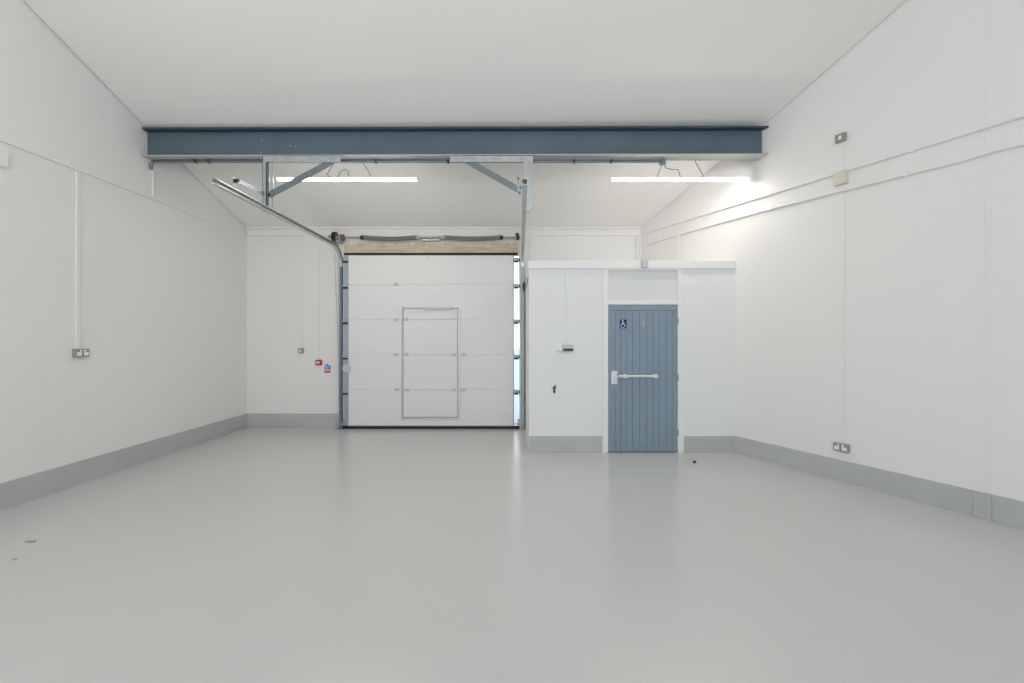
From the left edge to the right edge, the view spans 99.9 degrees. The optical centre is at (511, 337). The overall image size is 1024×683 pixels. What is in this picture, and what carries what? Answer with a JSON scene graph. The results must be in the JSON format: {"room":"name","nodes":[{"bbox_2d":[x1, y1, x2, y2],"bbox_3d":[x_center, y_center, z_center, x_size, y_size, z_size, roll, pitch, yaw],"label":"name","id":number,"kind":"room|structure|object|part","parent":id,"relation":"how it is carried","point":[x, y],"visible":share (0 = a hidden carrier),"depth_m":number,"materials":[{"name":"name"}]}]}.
{"room":"empty warehouse unit","nodes":[
{"label":"empty warehouse unit","id":0,"kind":"room"},
{"bbox_2d":[0,0,245,482],"bbox_3d":[-4.631,-1.567,0.669,0.200,6.185,13.738,0,0,0],"label":"wall","id":1,"kind":"structure","parent":0,"point":[163,287],"depth_m":4.68,"materials":[{"name":"white paint"}]},
{"bbox_2d":[0,146,8,167],"bbox_3d":[-4.500,-1.594,3.699,0.062,0.170,0.257,0,0,0],"label":"junction box","id":2,"kind":"object","parent":1,"relation":"attached to","point":[4,153],"visible":1,"depth_m":3.79,"materials":[{"name":"white plastic"}]},
{"bbox_2d":[75,170,79,348],"bbox_3d":[-4.522,-0.814,4.479,0.018,1.853,0.040,0,0,0],"label":"conduit","id":3,"kind":"object","parent":1,"relation":"attached to","point":[77,173],"visible":1,"depth_m":4.47,"materials":[{"name":"white plastic"}]},
{"bbox_2d":[72,349,88,356],"bbox_3d":[-4.508,0.157,4.500,0.046,0.086,0.146,0,0,0],"label":"double socket","id":4,"kind":"object","parent":1,"relation":"attached to","point":[75,352],"visible":1,"depth_m":4.47,"materials":[{"name":"grey"}]},
{"bbox_2d":[0,413,246,509],"bbox_3d":[-4.527,1.407,0.669,0.008,0.239,13.338,0,0,0],"label":"baseboard","id":5,"kind":"structure","parent":1,"relation":"attached to","point":[14,492],"depth_m":4.77,"materials":[{"name":"grey paint"}]},
{"bbox_2d":[0,136,246,235],"bbox_3d":[-4.520,-1.762,4.764,0.022,0.040,5.128,0,0,0],"label":"cable trunking","id":6,"kind":"object","parent":1,"relation":"attached to","point":[2,139],"visible":1,"depth_m":4.76,"materials":[{"name":"white plastic"}]},
{"bbox_2d":[152,170,153,195],"bbox_3d":[-4.521,-1.950,5.417,0.020,0.335,0.020,0,0,0],"label":"conduit","id":7,"kind":"object","parent":1,"relation":"attached to","point":[152,170],"visible":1,"depth_m":5.41,"materials":[{"name":"white"}]},
{"bbox_2d":[246,229,640,426],"bbox_3d":[-1.215,-0.199,7.438,7.032,3.450,0.200,0,0,0],"label":"wall","id":8,"kind":"structure","parent":0,"point":[279,378],"depth_m":7.34,"materials":[{"name":"white paint"}]},
{"bbox_2d":[212,178,342,429],"bbox_3d":[-2.897,-0.003,5.734,0.125,3.058,3.208,0,0,0],"label":"door track","id":9,"kind":"object","parent":8,"relation":"attached to","point":[216,182],"visible":0.96,"depth_m":6.94,"materials":[{"name":"grey metal"}]},
{"bbox_3d":[-2.860,-1.504,5.513,0.050,0.056,2.765,0,0,0],"label":"ceiling rail","id":10,"kind":"part","parent":9,"relation":"part of","materials":[{"name":"grey metal"}]},
{"bbox_3d":[-2.860,-1.362,7.063,0.050,0.340,0.340,0,0,0],"label":"curved rail","id":11,"kind":"part","parent":9,"relation":"part of","materials":[{"name":"grey metal"}]},
{"bbox_3d":[-2.853,0.156,7.205,0.035,2.700,0.056,0,0,0],"label":"vertical rail","id":12,"kind":"part","parent":9,"relation":"part of","materials":[{"name":"grey metal"}]},
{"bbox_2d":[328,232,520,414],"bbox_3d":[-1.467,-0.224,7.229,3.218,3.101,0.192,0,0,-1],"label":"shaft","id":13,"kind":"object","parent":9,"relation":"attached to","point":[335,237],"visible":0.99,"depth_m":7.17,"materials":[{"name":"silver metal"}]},
{"bbox_3d":[-1.369,-1.678,7.263,0.310,0.080,0.065,0,0,0],"label":"plate","id":14,"kind":"part","parent":13,"relation":"part of","materials":[{"name":"grey metal"}]},
{"bbox_2d":[335,253,524,428],"bbox_3d":[-1.364,0.045,7.214,3.165,2.958,0.113,0,0,0],"label":"door","id":15,"kind":"structure","parent":9,"relation":"attached to","point":[429,337],"depth_m":7.22,"materials":[{"name":"white metal"}]},
{"bbox_3d":[-1.368,0.416,7.213,0.908,1.816,0.011,0,0,0],"label":"wicket door","id":16,"kind":"part","parent":15,"relation":"part of","materials":[{"name":"white metal"}]},
{"bbox_3d":[-1.368,0.416,7.210,0.984,1.896,0.017,0,0,0],"label":"wicket frame","id":17,"kind":"part","parent":15,"relation":"part of","materials":[{"name":"silver metal"}]},
{"bbox_3d":[-1.364,1.474,7.240,2.769,0.009,0.048,0,0,0],"label":"rail","id":18,"kind":"part","parent":15,"relation":"part of","materials":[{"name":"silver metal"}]},
{"bbox_2d":[247,231,332,235],"bbox_3d":[-3.778,-1.782,7.323,1.446,0.082,0.030,0,0,0],"label":"cable trunking","id":19,"kind":"object","parent":8,"relation":"attached to","point":[249,233],"visible":0.76,"depth_m":7.31,"materials":[{"name":"white plastic"}]},
{"bbox_2d":[247,413,338,426],"bbox_3d":[-3.735,1.407,7.334,1.592,0.239,0.008,0,0,0],"label":"baseboard","id":20,"kind":"structure","parent":8,"relation":"attached to","point":[253,419],"depth_m":7.33,"materials":[{"name":"grey paint"}]},
{"bbox_2d":[298,348,303,352],"bbox_3d":[-3.591,0.213,7.314,0.086,0.086,0.047,0,0,0],"label":"switch","id":21,"kind":"object","parent":8,"relation":"attached to","point":[300,350],"visible":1,"depth_m":7.30,"materials":[{"name":"grey"}]},
{"bbox_2d":[300,236,301,347],"bbox_3d":[-3.592,-0.783,7.331,0.024,1.901,0.014,0,0,0],"label":"conduit","id":22,"kind":"object","parent":8,"relation":"attached to","point":[300,236],"visible":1,"depth_m":7.32,"materials":[{"name":"white plastic"}]},
{"bbox_2d":[315,360,321,364],"bbox_3d":[-3.288,0.416,7.313,0.100,0.090,0.050,0,0,0],"label":"fire alarm call point","id":23,"kind":"object","parent":8,"relation":"attached to","point":[317,362],"visible":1,"depth_m":7.29,"materials":[{"name":"red plastic"}]},
{"bbox_2d":[318,239,319,359],"bbox_3d":[-3.294,-0.683,7.331,0.024,2.101,0.014,0,0,0],"label":"conduit","id":24,"kind":"object","parent":8,"relation":"attached to","point":[318,239],"visible":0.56,"depth_m":7.33,"materials":[{"name":"white plastic"}]},
{"bbox_2d":[324,363,330,372],"bbox_3d":[-3.148,0.517,7.334,0.116,0.176,0.008,0,0,0],"label":"notice sign","id":25,"kind":"object","parent":8,"relation":"attached to","point":[327,366],"visible":1,"depth_m":7.33,"materials":[{"name":"white plastic"}]},
{"bbox_2d":[344,236,517,252],"bbox_3d":[-1.375,-1.578,7.317,2.954,0.299,0.039,0,0,0],"label":"header","id":26,"kind":"object","parent":8,"relation":"attached to","point":[351,245],"visible":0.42,"depth_m":7.30,"materials":[{"name":"beige wood"}]},
{"bbox_2d":[245,226,640,228],"bbox_3d":[-1.170,-1.886,7.323,6.720,0.042,0.030,0,0,0],"label":"trim","id":27,"kind":"structure","parent":8,"relation":"attached to","point":[245,226],"depth_m":7.31,"materials":[{"name":"white"}]},
{"bbox_2d":[531,231,639,235],"bbox_3d":[1.247,-1.783,7.323,1.846,0.072,0.030,0,0,0],"label":"cable trunking","id":28,"kind":"object","parent":8,"relation":"attached to","point":[533,233],"visible":1,"depth_m":7.31,"materials":[{"name":"white plastic"}]},
{"bbox_2d":[636,236,638,260],"bbox_3d":[2.130,-1.374,7.308,0.038,0.700,0.040,0,0,0],"label":"conduit","id":29,"kind":"object","parent":8,"relation":"attached to","point":[637,237],"visible":0.66,"depth_m":7.30,"materials":[{"name":"white plastic"}]},
{"bbox_2d":[24,0,905,226],"bbox_3d":[2.117,-3.386,0.669,13.273,3.233,13.938,0,0,0],"label":"ceiling","id":30,"kind":"structure","parent":0,"point":[171,63],"depth_m":4.70,"materials":[{"name":"white paint"}]},
{"bbox_2d":[142,126,768,160],"bbox_3d":[-0.693,-2.412,5.350,7.667,0.373,0.178,0,0,0],"label":"steel beam","id":31,"kind":"structure","parent":30,"relation":"attached to","point":[669,143],"depth_m":5.34,"materials":[{"name":"metal"}]},
{"bbox_2d":[233,155,342,213],"bbox_3d":[-2.565,-1.874,4.867,0.958,0.700,0.875,0,0,0],"label":"hanger","id":32,"kind":"object","parent":31,"relation":"attached to","point":[328,160],"visible":0.88,"depth_m":5.24,"materials":[{"name":"metal"}]},
{"bbox_3d":[-3.022,-1.887,5.266,0.043,0.675,0.049,0,0,0],"label":"post","id":33,"kind":"part","parent":32,"relation":"part of","materials":[{"name":"metal"}]},
{"bbox_2d":[276,163,417,180],"bbox_3d":[-2.089,-2.117,5.457,1.790,0.240,0.062,0,0,0],"label":"light","id":34,"kind":"object","parent":31,"relation":"attached to","point":[329,178],"visible":0.99,"depth_m":5.44,"materials":[{"name":"white plastic"}]},
{"bbox_2d":[277,178,416,180],"bbox_3d":[-2.089,-2.009,5.460,1.762,0.021,0.052,0,0,0],"label":"diffuser","id":35,"kind":"object","parent":34,"relation":"attached to","point":[278,179],"depth_m":5.44,"materials":[{"name":"white plastic"}]},
{"bbox_2d":[149,159,665,169],"bbox_3d":[-1.302,-2.166,5.375,6.454,0.118,0.070,0,0,0],"label":"conduit","id":36,"kind":"object","parent":31,"relation":"attached to","point":[661,162],"visible":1,"depth_m":5.36,"materials":[{"name":"silver metal"}]},
{"bbox_2d":[450,155,532,212],"bbox_3d":[-0.250,-1.879,5.263,1.012,0.690,0.083,0,0,0],"label":"hanger","id":37,"kind":"object","parent":31,"relation":"hanging from","point":[471,160],"visible":0.85,"depth_m":5.24,"materials":[{"name":"metal"}]},
{"bbox_3d":[0.194,-1.903,5.268,0.105,0.642,0.054,0,0,0],"label":"post","id":38,"kind":"part","parent":37,"relation":"part of","materials":[{"name":"metal"}]},
{"bbox_2d":[611,160,749,180],"bbox_3d":[2.133,-2.133,5.442,1.752,0.272,0.092,0,0,0],"label":"light","id":39,"kind":"object","parent":31,"relation":"attached to","point":[657,178],"visible":0.95,"depth_m":5.44,"materials":[{"name":"white plastic"}]},
{"bbox_2d":[612,178,748,180],"bbox_3d":[2.133,-2.009,5.460,1.724,0.021,0.052,0,0,0],"label":"diffuser","id":40,"kind":"object","parent":39,"relation":"attached to","point":[613,179],"depth_m":5.44,"materials":[{"name":"white plastic"}]},
{"bbox_2d":[0,427,1023,682],"bbox_3d":[2.095,1.626,0.619,13.852,0.200,13.838,0,0,0],"label":"floor","id":41,"kind":"structure","parent":0,"point":[249,554],"depth_m":2.81,"materials":[{"name":"grey concrete"}]},
{"bbox_2d":[525,268,528,448],"bbox_3d":[0.277,0.254,6.585,0.100,2.545,1.505,0,0,0],"label":"wall","id":42,"kind":"structure","parent":0,"point":[527,273],"depth_m":6.29,"materials":[{"name":"white paint"}]},
{"bbox_2d":[521,178,527,429],"bbox_3d":[0.151,-0.003,5.734,0.074,3.058,3.210,0,0,1],"label":"door track","id":43,"kind":"object","parent":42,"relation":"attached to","point":[524,180],"visible":0.96,"depth_m":7.18,"materials":[{"name":"silver metal"}]},
{"bbox_3d":[0.169,0.156,7.205,0.035,2.700,0.056,0,0,0],"label":"vertical rail","id":44,"kind":"part","parent":43,"relation":"part of","materials":[{"name":"silver metal"}]},
{"bbox_3d":[0.175,-1.362,7.063,0.050,0.340,0.340,0,0,0],"label":"curved rail","id":45,"kind":"part","parent":43,"relation":"part of","materials":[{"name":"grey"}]},
{"bbox_3d":[0.150,-1.504,5.513,0.050,0.056,2.766,0,0,1],"label":"ceiling rail","id":46,"kind":"part","parent":43,"relation":"part of","materials":[{"name":"grey metal"}]},
{"bbox_2d":[529,269,734,451],"bbox_3d":[1.625,0.254,5.783,2.796,2.545,0.100,0,0,0],"label":"wall","id":47,"kind":"structure","parent":0,"point":[575,408],"depth_m":5.73,"materials":[{"name":"white paint"}]},
{"bbox_2d":[556,345,572,351],"bbox_3d":[0.699,0.136,5.708,0.228,0.088,0.050,0,0,0],"label":"outlet box","id":48,"kind":"object","parent":47,"relation":"attached to","point":[565,348],"visible":1,"depth_m":5.69,"materials":[{"name":"white plastic"}]},
{"bbox_2d":[529,436,601,452],"bbox_3d":[0.715,1.416,5.729,0.977,0.219,0.008,0,0,0],"label":"baseboard","id":49,"kind":"structure","parent":47,"relation":"attached to","point":[537,444],"depth_m":5.72,"materials":[{"name":"grey paint"}]},
{"bbox_2d":[528,261,735,268],"bbox_3d":[1.593,-0.977,5.722,2.756,0.105,0.022,0,0,0],"label":"trim","id":50,"kind":"structure","parent":47,"relation":"attached to","point":[531,264],"depth_m":5.71,"materials":[{"name":"white"}]},
{"bbox_2d":[603,269,682,452],"bbox_3d":[1.747,0.301,5.738,1.067,2.450,0.170,0,0,0],"label":"door","id":51,"kind":"structure","parent":47,"relation":"in","point":[643,308],"depth_m":5.72,"materials":[{"name":"blue"}]},
{"bbox_3d":[1.360,0.525,5.719,0.080,0.176,0.012,0,0,0],"label":"handle","id":52,"kind":"part","parent":51,"relation":"part of","materials":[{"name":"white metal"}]},
{"bbox_3d":[1.744,-0.698,5.759,0.925,0.404,0.028,0,0,0],"label":"transom panel","id":53,"kind":"part","parent":51,"relation":"part of","materials":[{"name":"white"}]},
{"bbox_2d":[641,260,647,267],"bbox_3d":[1.753,-0.979,5.686,0.084,0.100,0.050,0,0,0],"label":"junction box","id":54,"kind":"object","parent":47,"relation":"attached to","point":[644,263],"visible":1,"depth_m":5.66,"materials":[{"name":"grey plastic"}]},
{"bbox_2d":[684,436,733,452],"bbox_3d":[2.627,1.416,5.729,0.673,0.219,0.008,0,0,0],"label":"baseboard","id":55,"kind":"structure","parent":47,"relation":"attached to","point":[692,444],"depth_m":5.72,"materials":[{"name":"grey paint"}]},
{"bbox_2d":[641,0,1023,500],"bbox_3d":[5.511,-1.741,0.669,0.180,6.534,15.334,0,0,-26],"label":"wall","id":56,"kind":"structure","parent":0,"point":[913,243],"depth_m":4.23,"materials":[{"name":"white paint"}]},
{"bbox_2d":[678,221,678,260],"bbox_3d":[2.540,-1.399,6.550,0.017,0.750,0.018,0,0,0],"label":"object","id":57,"kind":"object","parent":56,"relation":"attached to","point":[678,221],"visible":0.66,"depth_m":6.54,"materials":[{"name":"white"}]},
{"bbox_2d":[646,113,1023,232],"bbox_3d":[3.455,-1.768,4.692,0.035,0.045,5.549,0,0,-26],"label":"conduit","id":58,"kind":"object","parent":56,"relation":"attached to","point":[912,150],"visible":1,"depth_m":4.25,"materials":[{"name":"white"}]},
{"bbox_2d":[648,142,1023,244],"bbox_3d":[3.466,-1.562,4.673,0.031,0.087,5.505,0,0,-26],"label":"conduit","id":59,"kind":"object","parent":56,"relation":"attached to","point":[905,174],"visible":1,"depth_m":4.34,"materials":[{"name":"white plastic"}]},
{"bbox_2d":[833,169,847,186],"bbox_3d":[3.500,-1.704,4.579,0.052,0.144,0.124,0,0,-26],"label":"junction box","id":60,"kind":"object","parent":56,"relation":"attached to","point":[840,177],"visible":1,"depth_m":4.56,"materials":[{"name":"beige plastic"}]},
{"bbox_2d":[835,132,846,143],"bbox_3d":[3.501,-2.133,4.582,0.047,0.088,0.096,0,0,-26],"label":"switch","id":61,"kind":"object","parent":56,"relation":"attached to","point":[841,137],"visible":1,"depth_m":4.56,"materials":[{"name":"grey"}]},
{"bbox_2d":[833,442,849,452],"bbox_3d":[3.504,1.164,4.576,0.046,0.086,0.146,0,0,-26],"label":"double socket","id":62,"kind":"object","parent":56,"relation":"attached to","point":[837,446],"visible":1,"depth_m":4.56,"materials":[{"name":"grey"}]},
{"bbox_2d":[842,192,844,442],"bbox_3d":[3.526,-0.214,4.573,0.011,2.664,0.018,0,0,-26],"label":"conduit","id":63,"kind":"object","parent":56,"relation":"attached to","point":[843,194],"visible":1,"depth_m":4.57,"materials":[{"name":"white plastic"}]},
{"bbox_2d":[735,436,1023,528],"bbox_3d":[5.789,1.415,-0.141,0.022,0.222,13.016,0,0,-26],"label":"baseboard","id":64,"kind":"structure","parent":56,"relation":"attached to","point":[990,507],"depth_m":4.15,"materials":[{"name":"grey paint"}]},
{"bbox_2d":[982,0,990,493],"bbox_3d":[3.990,-0.968,3.616,0.004,4.579,0.056,0,0,-26],"label":"trim","id":65,"kind":"structure","parent":56,"relation":"attached to","point":[983,1],"depth_m":3.61,"materials":[{"name":"white"}]},
{"label":"outside","id":66,"kind":"structure","parent":0,"visible":0},
{"bbox_2d":[514,349,518,424],"bbox_3d":[0.000,1.596,33.769,28.000,0.100,52.462,0,0,0],"label":"ground","id":67,"kind":"structure","parent":66,"point":[516,351],"depth_m":14.30,"materials":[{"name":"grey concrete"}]}
]}

